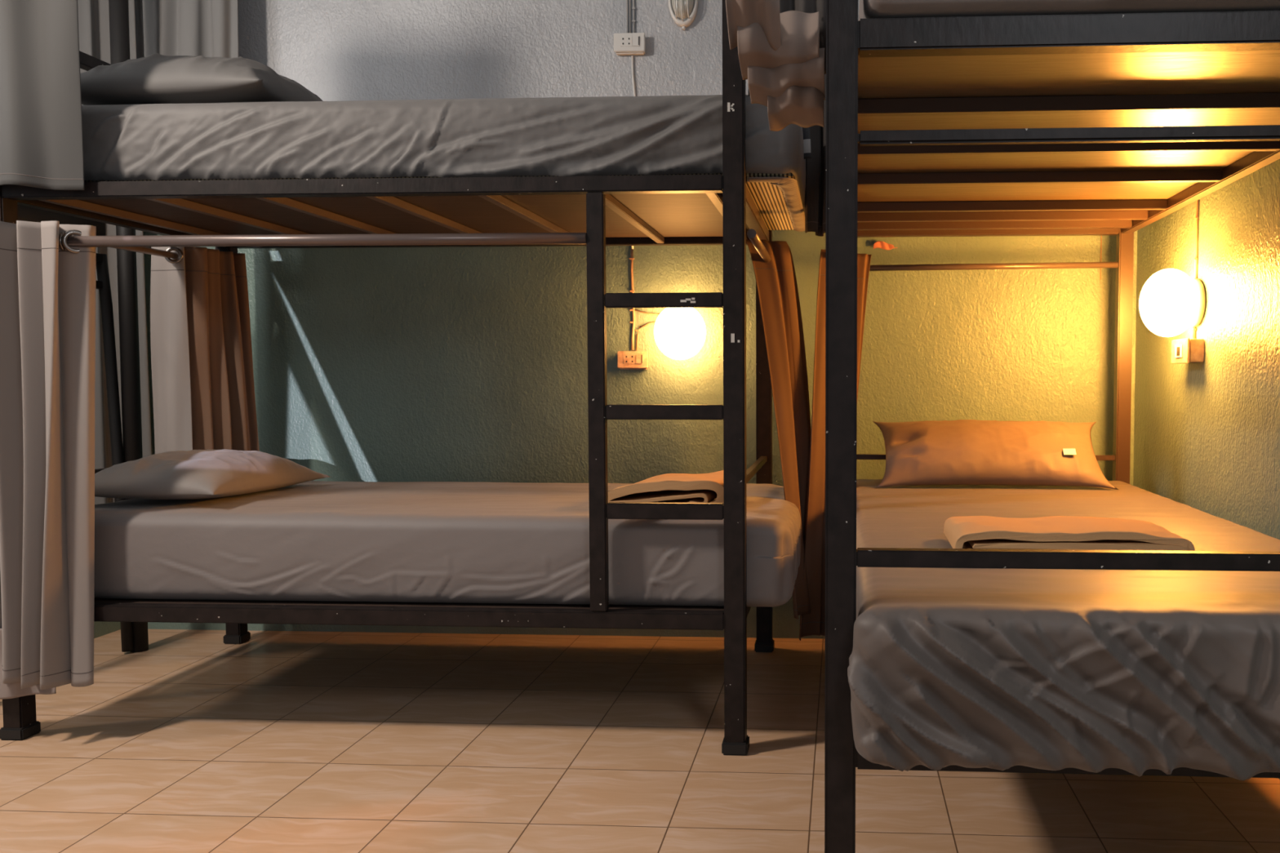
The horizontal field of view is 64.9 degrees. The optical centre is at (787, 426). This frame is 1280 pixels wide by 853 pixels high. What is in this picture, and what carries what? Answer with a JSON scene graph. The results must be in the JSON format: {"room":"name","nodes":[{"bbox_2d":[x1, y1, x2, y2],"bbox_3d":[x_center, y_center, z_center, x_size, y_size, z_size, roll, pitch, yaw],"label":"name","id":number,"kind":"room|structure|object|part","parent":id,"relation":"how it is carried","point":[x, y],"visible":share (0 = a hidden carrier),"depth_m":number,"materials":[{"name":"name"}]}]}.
{"room":"dormitory","nodes":[
{"label":"dormitory","id":0,"kind":"room"},
{"bbox_2d":[93,621,120,638],"bbox_3d":[-2.607,-0.589,3.394,0.120,2.750,0.640,0,3,3],"label":"wall","id":1,"kind":"structure","parent":0,"point":[100,628],"depth_m":3.68,"materials":[{"name":"paint"}]},
{"bbox_2d":[0,629,1279,852],"bbox_3d":[-0.912,0.921,1.673,4.400,0.100,4.350,0,3,3],"label":"floor","id":2,"kind":"structure","parent":0,"point":[193,741],"depth_m":2.42,"materials":[{"name":"tile"}]},
{"bbox_2d":[17,0,148,652],"bbox_3d":[-2.311,-0.499,3.081,0.108,2.598,0.715,0,3,3],"label":"metal rack","id":3,"kind":"object","parent":2,"relation":"on","point":[134,635],"visible":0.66,"depth_m":3.39,"materials":[{"name":"black metal"}]},
{"bbox_3d":[-2.350,-0.667,3.050,0.030,0.140,0.650,0,3,3],"label":"panel","id":4,"kind":"part","parent":3,"relation":"part of","materials":[{"name":"brown wood"}]},
{"bbox_3d":[-2.350,-0.511,3.057,0.030,0.117,0.650,0,3,3],"label":"frame","id":5,"kind":"part","parent":3,"relation":"part of","materials":[{"name":"black metal"}]},
{"bbox_3d":[-2.308,0.095,3.402,0.083,1.364,0.034,0,3,3],"label":"leg","id":6,"kind":"part","parent":3,"relation":"part of","materials":[{"name":"black metal"}]},
{"bbox_3d":[-2.268,-0.515,3.409,0.056,2.598,0.056,0,3,3],"label":"leg","id":7,"kind":"part","parent":3,"relation":"part of","materials":[{"name":"black metal"}]},
{"bbox_2d":[0,0,774,755],"bbox_3d":[-1.048,-0.354,3.003,1.999,2.320,1.014,0,3,3],"label":"bunk bed","id":8,"kind":"object","parent":2,"relation":"on","point":[596,212],"visible":0.67,"depth_m":2.52,"materials":[{"name":"black paint"}]},
{"bbox_3d":[-2.039,-0.172,2.591,0.053,1.986,0.053,0,3,3],"label":"post","id":9,"kind":"part","parent":8,"relation":"part of","materials":[{"name":"black paint"}]},
{"bbox_2d":[0,0,84,190],"bbox_3d":[-1.943,-1.058,2.479,0.346,0.924,0.046,0,3,3],"label":"curtain","id":10,"kind":"object","parent":8,"relation":"hanging from","point":[42,136],"visible":1,"depth_m":2.48,"materials":[{"name":"grey fabric"}]},
{"bbox_2d":[0,220,96,689],"bbox_3d":[-1.933,0.076,2.540,0.287,1.186,0.140,0,3,3],"label":"curtain","id":11,"kind":"object","parent":8,"relation":"hanging from","point":[47,288],"visible":0.98,"depth_m":2.54,"materials":[{"name":"grey fabric"}]},
{"bbox_2d":[0,628,56,699],"bbox_3d":[-2.031,0.632,2.588,0.265,0.211,0.032,0,3,3],"label":"curtain","id":12,"kind":"object","parent":11,"relation":"hanging from","point":[10,691],"visible":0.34,"depth_m":2.58,"materials":[{"name":"grey fabric"}]},
{"bbox_3d":[-2.014,-0.630,3.043,0.040,0.039,0.895,0,3,3],"label":"rail","id":13,"kind":"part","parent":8,"relation":"part of","materials":[{"name":"black metal"}]},
{"bbox_3d":[-2.013,-0.549,3.046,0.021,0.021,0.895,0,3,3],"label":"curtain rod","id":14,"kind":"part","parent":8,"relation":"part of","materials":[{"name":"grey metal"}]},
{"bbox_2d":[150,246,259,453],"bbox_3d":[-1.951,-0.200,3.348,0.114,0.791,0.313,3,4,45],"label":"curtain","id":15,"kind":"object","parent":8,"relation":"hanging from","point":[202,363],"visible":0.84,"depth_m":3.30,"materials":[{"name":"brown fabric"}]},
{"bbox_3d":[-2.031,-0.199,3.267,0.137,0.786,0.020,0,3,5],"label":"fabric panel","id":16,"kind":"part","parent":15,"relation":"part of","materials":[{"name":"grey fabric"}]},
{"bbox_3d":[-1.928,-0.202,3.373,0.071,0.791,0.234,1,3,28],"label":"fabric panel","id":17,"kind":"part","parent":15,"relation":"part of","materials":[{"name":"brown fabric"}]},
{"bbox_3d":[-1.987,-0.217,3.536,0.053,1.986,0.053,0,3,3],"label":"post","id":18,"kind":"part","parent":8,"relation":"part of","materials":[{"name":"black metal"}]},
{"bbox_3d":[-1.257,-0.472,2.515,1.516,0.031,0.029,0,3,3],"label":"curtain rod","id":19,"kind":"part","parent":8,"relation":"part of","materials":[{"name":"grey metal"}]},
{"bbox_3d":[-1.086,-0.605,2.511,1.858,0.039,0.040,0,3,3],"label":"rail","id":20,"kind":"part","parent":8,"relation":"part of","materials":[{"name":"black metal"}]},
{"bbox_3d":[-1.086,0.489,2.564,1.858,0.042,0.040,0,3,3],"label":"rail","id":21,"kind":"part","parent":8,"relation":"part of","materials":[{"name":"black metal"}]},
{"bbox_2d":[81,94,805,231],"bbox_3d":[-0.966,-0.752,2.964,2.048,0.227,0.926,0,3,3],"label":"mattress","id":22,"kind":"object","parent":8,"relation":"on","point":[658,135],"visible":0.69,"depth_m":2.53,"materials":[{"name":"grey fabric"}]},
{"bbox_2d":[80,53,322,105],"bbox_3d":[-1.646,-0.945,2.817,0.670,0.171,0.502,0,3,6],"label":"pillow","id":23,"kind":"object","parent":22,"relation":"on","point":[154,78],"visible":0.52,"depth_m":2.62,"materials":[{"name":"grey fabric"}]},
{"bbox_2d":[802,127,811,159],"bbox_3d":[0.035,-0.893,2.753,0.069,0.300,0.014,2,3,29],"label":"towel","id":24,"kind":"object","parent":22,"relation":"on","point":[806,135],"visible":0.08,"depth_m":2.75,"materials":[{"name":"fabric"}]},
{"bbox_2d":[93,480,800,607],"bbox_3d":[-0.974,0.329,3.028,2.032,0.239,0.903,0,3,3],"label":"mattress","id":25,"kind":"object","parent":8,"relation":"on","point":[447,542],"visible":0.81,"depth_m":2.60,"materials":[{"name":"grey fabric"}]},
{"bbox_2d":[94,448,330,499],"bbox_3d":[-1.768,0.141,3.012,0.485,0.142,0.696,0,3,3],"label":"pillow","id":26,"kind":"object","parent":25,"relation":"on","point":[193,474],"visible":0.96,"depth_m":2.80,"materials":[{"name":"grey fabric"}]},
{"bbox_2d":[608,470,724,504],"bbox_3d":[-0.319,0.178,2.820,0.380,0.088,0.273,0,3,3],"label":"towel","id":27,"kind":"object","parent":25,"relation":"on","point":[668,487],"visible":0.78,"depth_m":2.70,"materials":[{"name":"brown fabric"}]},
{"bbox_3d":[-1.033,-0.651,3.470,1.858,0.039,0.040,0,3,3],"label":"rail","id":28,"kind":"part","parent":8,"relation":"part of","materials":[{"name":"silver metal"}]},
{"bbox_3d":[-0.477,-0.057,2.498,0.043,1.051,0.028,0,3,3],"label":"ladder rail","id":29,"kind":"part","parent":8,"relation":"part of","materials":[{"name":"black metal"}]},
{"bbox_3d":[-0.131,-0.331,2.478,0.053,2.316,0.053,0,3,3],"label":"post","id":30,"kind":"part","parent":8,"relation":"part of","materials":[{"name":"black metal"}]},
{"bbox_3d":[-0.106,0.468,2.991,0.040,0.042,0.895,0,3,3],"label":"rail","id":31,"kind":"part","parent":8,"relation":"part of","materials":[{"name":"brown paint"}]},
{"bbox_3d":[-0.106,-0.625,2.938,0.040,0.039,0.895,0,3,3],"label":"rail","id":32,"kind":"part","parent":8,"relation":"part of","materials":[{"name":"brown paint"}]},
{"bbox_3d":[-0.075,-0.500,2.775,0.024,0.024,0.546,0,3,3],"label":"curtain rod","id":33,"kind":"part","parent":8,"relation":"part of","materials":[{"name":"grey metal"}]},
{"bbox_3d":[-0.079,-0.212,3.432,0.053,1.986,0.053,0,3,3],"label":"post","id":34,"kind":"part","parent":8,"relation":"part of","materials":[{"name":"black metal"}]},
{"bbox_2d":[746,239,811,619],"bbox_3d":[0.000,0.004,3.097,0.187,1.157,0.217,2,3,29],"label":"curtain","id":35,"kind":"object","parent":8,"relation":"hanging from","point":[775,279],"visible":0.79,"depth_m":3.03,"materials":[{"name":"brown fabric"}]},
{"bbox_2d":[824,0,1279,852],"bbox_3d":[0.634,-0.168,2.447,1.059,2.000,1.980,0,3,3],"label":"bunk bed","id":36,"kind":"object","parent":2,"relation":"on","point":[1079,124],"visible":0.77,"depth_m":1.66,"materials":[{"name":"black paint"}]},
{"bbox_2d":[725,0,826,131],"bbox_3d":[-0.015,-0.827,1.932,0.192,0.437,0.261,0,3,3],"label":"curtain","id":37,"kind":"object","parent":36,"relation":"hanging from","point":[781,44],"visible":0.99,"depth_m":1.92,"materials":[{"name":"brown fabric"}]},
{"bbox_2d":[804,74,826,236],"bbox_3d":[0.089,-0.930,2.905,0.075,0.721,0.177,0,3,3],"label":"curtain","id":38,"kind":"object","parent":36,"relation":"hanging from","point":[815,166],"visible":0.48,"depth_m":2.94,"materials":[{"name":"grey fabric"}]},
{"bbox_2d":[799,248,871,640],"bbox_3d":[0.150,0.050,3.141,0.065,1.211,0.346,2,3,35],"label":"curtain","id":39,"kind":"object","parent":36,"relation":"hanging from","point":[813,623],"visible":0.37,"depth_m":3.09,"materials":[{"name":"brown fabric"}]},
{"bbox_3d":[0.083,-0.125,1.517,0.048,1.996,0.048,0,3,3],"label":"post","id":40,"kind":"part","parent":36,"relation":"part of","materials":[{"name":"black metal"}]},
{"bbox_3d":[0.666,-0.674,3.383,0.910,0.046,0.040,0,3,3],"label":"rail","id":41,"kind":"part","parent":36,"relation":"part of","materials":[{"name":"brown paint"}]},
{"bbox_3d":[0.666,-0.546,3.386,0.910,0.027,0.021,0,3,3],"label":"curtain rod","id":42,"kind":"part","parent":36,"relation":"part of","materials":[{"name":"grey metal"}]},
{"bbox_2d":[847,479,1279,780],"bbox_3d":[0.620,0.346,2.400,0.958,0.246,2.013,0,3,3],"label":"mattress","id":43,"kind":"object","parent":36,"relation":"on","point":[1135,672],"visible":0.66,"depth_m":1.45,"materials":[{"name":"grey fabric"}]},
{"bbox_2d":[872,419,1118,489],"bbox_3d":[0.654,0.084,3.205,0.750,0.207,0.283,0,3,3],"label":"pillow","id":44,"kind":"object","parent":43,"relation":"on","point":[958,451],"visible":1,"depth_m":3.12,"materials":[{"name":"brown fabric"}]},
{"bbox_2d":[943,515,1195,551],"bbox_3d":[0.552,0.217,1.999,0.452,0.053,0.236,0,3,3],"label":"towel","id":45,"kind":"object","parent":43,"relation":"on","point":[1052,532],"visible":0.89,"depth_m":1.90,"materials":[{"name":"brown fabric"}]},
{"bbox_3d":[0.582,0.510,1.517,0.952,0.035,0.040,0,3,3],"label":"rail","id":46,"kind":"part","parent":36,"relation":"part of","materials":[{"name":"black metal"}]},
{"bbox_3d":[0.582,-0.582,1.464,0.952,0.046,0.040,0,3,3],"label":"rail","id":47,"kind":"part","parent":36,"relation":"part of","materials":[{"name":"black metal"}]},
{"bbox_3d":[0.581,-0.432,1.465,0.952,0.020,0.020,0,3,3],"label":"curtain rod","id":48,"kind":"part","parent":36,"relation":"part of","materials":[{"name":"black paint"}]},
{"bbox_2d":[858,0,1279,20],"bbox_3d":[0.631,-0.758,2.376,0.936,0.214,1.952,0,3,3],"label":"mattress","id":49,"kind":"object","parent":36,"relation":"on","point":[868,9],"visible":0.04,"depth_m":1.45,"materials":[{"name":"grey fabric"}]},
{"bbox_3d":[1.144,-0.214,3.380,0.048,1.996,0.048,0,3,3],"label":"post","id":50,"kind":"part","parent":36,"relation":"part of","materials":[{"name":"brown paint"}]},
{"bbox_3d":[1.090,-0.627,2.400,0.036,0.046,1.872,0,3,3],"label":"rail","id":51,"kind":"part","parent":36,"relation":"part of","materials":[{"name":"brown paint"}]},
{"bbox_2d":[142,0,1137,639],"bbox_3d":[-0.644,-0.602,3.666,4.070,2.750,0.120,0,3,3],"label":"wall","id":52,"kind":"structure","parent":0,"point":[469,364],"depth_m":3.62,"materials":[{"name":"paint"}]},
{"bbox_2d":[134,0,144,58],"bbox_3d":[-2.365,-1.474,3.646,0.100,0.995,0.025,0,3,3],"label":"trim","id":53,"kind":"structure","parent":52,"relation":"attached to","point":[138,3],"depth_m":3.63,"materials":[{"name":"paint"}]},
{"bbox_2d":[626,0,628,32],"bbox_3d":[-0.573,-1.675,3.546,0.005,0.535,0.005,1,3,26],"label":"cable","id":54,"kind":"object","parent":52,"relation":"attached to","point":[627,0],"visible":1,"depth_m":3.55,"materials":[{"name":"grey plastic"}]},
{"bbox_2d":[613,32,645,55],"bbox_3d":[-0.562,-1.367,3.546,0.113,0.069,0.037,0,3,3],"label":"box","id":55,"kind":"object","parent":52,"relation":"attached to","point":[627,43],"visible":1,"depth_m":3.53,"materials":[{"name":"grey plastic"}]},
{"bbox_2d":[620,36,632,46],"bbox_3d":[-0.573,-1.371,3.530,0.043,0.034,0.001,0,3,3],"label":"outlet","id":56,"kind":"object","parent":55,"relation":"attached to","point":[624,41],"depth_m":3.53,"materials":[{"name":"grey plastic"}]},
{"bbox_2d":[632,35,639,46],"bbox_3d":[-0.537,-1.370,3.527,0.026,0.034,0.003,0,3,3],"label":"switch","id":57,"kind":"object","parent":55,"relation":"attached to","point":[636,39],"depth_m":3.53,"materials":[{"name":"white plastic"}]},
{"bbox_2d":[629,0,631,32],"bbox_3d":[-0.562,-1.675,3.545,0.005,0.535,0.005,1,3,26],"label":"cable","id":58,"kind":"object","parent":52,"relation":"attached to","point":[629,0],"visible":1,"depth_m":3.55,"materials":[{"name":"grey plastic"}]},
{"bbox_2d":[629,248,635,350],"bbox_3d":[-0.562,-0.460,3.603,0.019,0.364,0.011,0,3,3],"label":"cable","id":59,"kind":"object","parent":52,"relation":"attached to","point":[631,258],"visible":0.98,"depth_m":3.60,"materials":[{"name":"beige plastic"}]},
{"bbox_2d":[617,351,648,369],"bbox_3d":[-0.559,-0.240,3.602,0.112,0.066,0.033,0,3,3],"label":"box","id":60,"kind":"object","parent":52,"relation":"attached to","point":[626,360],"visible":1,"depth_m":3.59,"materials":[{"name":"plastic"}]},
{"bbox_2d":[623,354,635,364],"bbox_3d":[-0.570,-0.243,3.588,0.043,0.034,0.001,0,3,3],"label":"outlet","id":61,"kind":"object","parent":60,"relation":"attached to","point":[628,358],"depth_m":3.59,"materials":[{"name":"plastic"}]},
{"bbox_2d":[635,354,642,364],"bbox_3d":[-0.535,-0.243,3.585,0.026,0.034,0.003,0,3,3],"label":"switch","id":62,"kind":"object","parent":60,"relation":"attached to","point":[638,357],"depth_m":3.58,"materials":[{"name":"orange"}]},
{"bbox_2d":[631,55,635,248],"bbox_3d":[-0.553,-0.987,3.578,0.022,0.688,0.008,0,3,3],"label":"cable","id":63,"kind":"object","parent":52,"relation":"attached to","point":[632,56],"visible":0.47,"depth_m":3.56,"materials":[{"name":"grey plastic"}]},
{"bbox_2d":[631,0,635,32],"bbox_3d":[-0.549,-1.674,3.543,0.013,0.535,0.008,0,3,3],"label":"cable","id":64,"kind":"object","parent":52,"relation":"attached to","point":[633,8],"visible":1,"depth_m":3.55,"materials":[{"name":"grey plastic"}]},
{"bbox_3d":[-0.548,-1.675,3.544,0.005,0.535,0.005,-1,3,-19],"label":"cord","id":65,"kind":"part","parent":64,"relation":"part of","materials":[{"name":"grey plastic"}]},
{"bbox_2d":[635,321,655,350],"bbox_3d":[-0.492,-0.331,3.605,0.119,0.110,0.008,0,3,3],"label":"cable","id":66,"kind":"object","parent":52,"relation":"attached to","point":[653,322],"visible":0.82,"depth_m":3.60,"materials":[{"name":"beige plastic"}]},
{"bbox_2d":[635,309,660,315],"bbox_3d":[-0.488,-0.413,3.602,0.131,0.026,0.006,0,3,3],"label":"cable","id":67,"kind":"object","parent":52,"relation":"attached to","point":[635,309],"visible":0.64,"depth_m":3.60,"materials":[{"name":"beige plastic"}]},
{"bbox_2d":[653,307,706,359],"bbox_3d":[-0.380,-0.335,3.520,0.184,0.199,0.163,0,3,3],"label":"wall lamp","id":68,"kind":"object","parent":52,"relation":"attached to","point":[679,333],"visible":0.96,"depth_m":3.46,"materials":[{"name":"white glass"}]},
{"bbox_2d":[667,0,698,30],"bbox_3d":[-0.371,-1.514,3.515,0.106,0.195,0.064,0,3,3],"label":"lamp","id":69,"kind":"object","parent":52,"relation":"attached to","point":[683,12],"visible":1,"depth_m":3.52,"materials":[{"name":"white glass"}]},
{"bbox_3d":[-0.371,-1.518,3.510,0.082,0.144,0.032,0,3,3],"label":"glass","id":70,"kind":"part","parent":69,"relation":"part of","materials":[{"name":"grey"}]},
{"bbox_2d":[873,240,897,249],"bbox_3d":[0.350,-0.644,3.530,0.086,0.033,0.010,0,3,3],"label":"paper scrap","id":71,"kind":"object","parent":52,"relation":"attached to","point":[879,244],"visible":1,"depth_m":3.53,"materials":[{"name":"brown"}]},
{"bbox_2d":[1100,235,1102,279],"bbox_3d":[1.109,-0.669,3.502,0.003,0.300,0.003,1,3,26],"label":"cable","id":72,"kind":"object","parent":52,"relation":"attached to","point":[1101,235],"visible":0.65,"depth_m":3.50,"materials":[{"name":"beige plastic"}]},
{"bbox_2d":[1133,159,1279,779],"bbox_3d":[1.202,-0.512,1.809,0.120,2.750,3.390,0,3,3],"label":"wall","id":73,"kind":"structure","parent":0,"point":[1206,433],"depth_m":2.72,"materials":[{"name":"paint"}]},
{"bbox_2d":[1138,268,1205,337],"bbox_3d":[1.117,-0.362,2.904,0.163,0.199,0.184,0,3,3],"label":"wall lamp","id":74,"kind":"object","parent":73,"relation":"attached to","point":[1171,302],"visible":1,"depth_m":2.84,"materials":[{"name":"white glass"}]},
{"bbox_2d":[1171,337,1204,364],"bbox_3d":[1.175,-0.221,2.913,0.054,0.072,0.144,0,3,3],"label":"box","id":75,"kind":"object","parent":73,"relation":"attached to","point":[1186,350],"visible":1,"depth_m":2.85,"materials":[{"name":"plastic"}]},
{"bbox_2d":[1174,344,1182,357],"bbox_3d":[1.150,-0.221,2.914,0.003,0.038,0.060,0,3,3],"label":"switch","id":76,"kind":"object","parent":75,"relation":"attached to","point":[1178,348],"depth_m":2.91,"materials":[{"name":"white plastic"}]},
{"bbox_3d":[1.155,-0.221,2.914,0.006,0.072,0.144,0,3,3],"label":"plate","id":77,"kind":"part","parent":75,"relation":"part of","materials":[{"name":"plastic"}]},
{"bbox_2d":[1191,199,1199,338],"bbox_3d":[1.196,-1.073,2.877,0.010,1.632,0.016,0,3,3],"label":"cable","id":78,"kind":"object","parent":73,"relation":"attached to","point":[1196,218],"visible":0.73,"depth_m":2.90,"materials":[{"name":"beige plastic"}]},
{"bbox_3d":[-0.682,-1.991,2.900,4.070,0.100,1.600,0,3,3],"label":"ceiling","id":79,"kind":"structure","parent":0,"visible":0},
{"bbox_2d":[77,0,151,504],"bbox_3d":[-2.441,-0.769,3.571,0.216,2.306,0.056,-2,4,-41],"label":"curtain","id":80,"kind":"object","parent":79,"relation":"hanging from","point":[93,15],"visible":0.12,"depth_m":3.59,"materials":[{"name":"grey fabric"}]},
{"bbox_2d":[142,0,238,57],"bbox_3d":[-2.113,-1.417,3.508,0.351,1.046,0.062,0,3,3],"label":"curtain","id":81,"kind":"object","parent":79,"relation":"hanging from","point":[193,28],"visible":0.29,"depth_m":3.50,"materials":[{"name":"grey fabric"}]}
]}

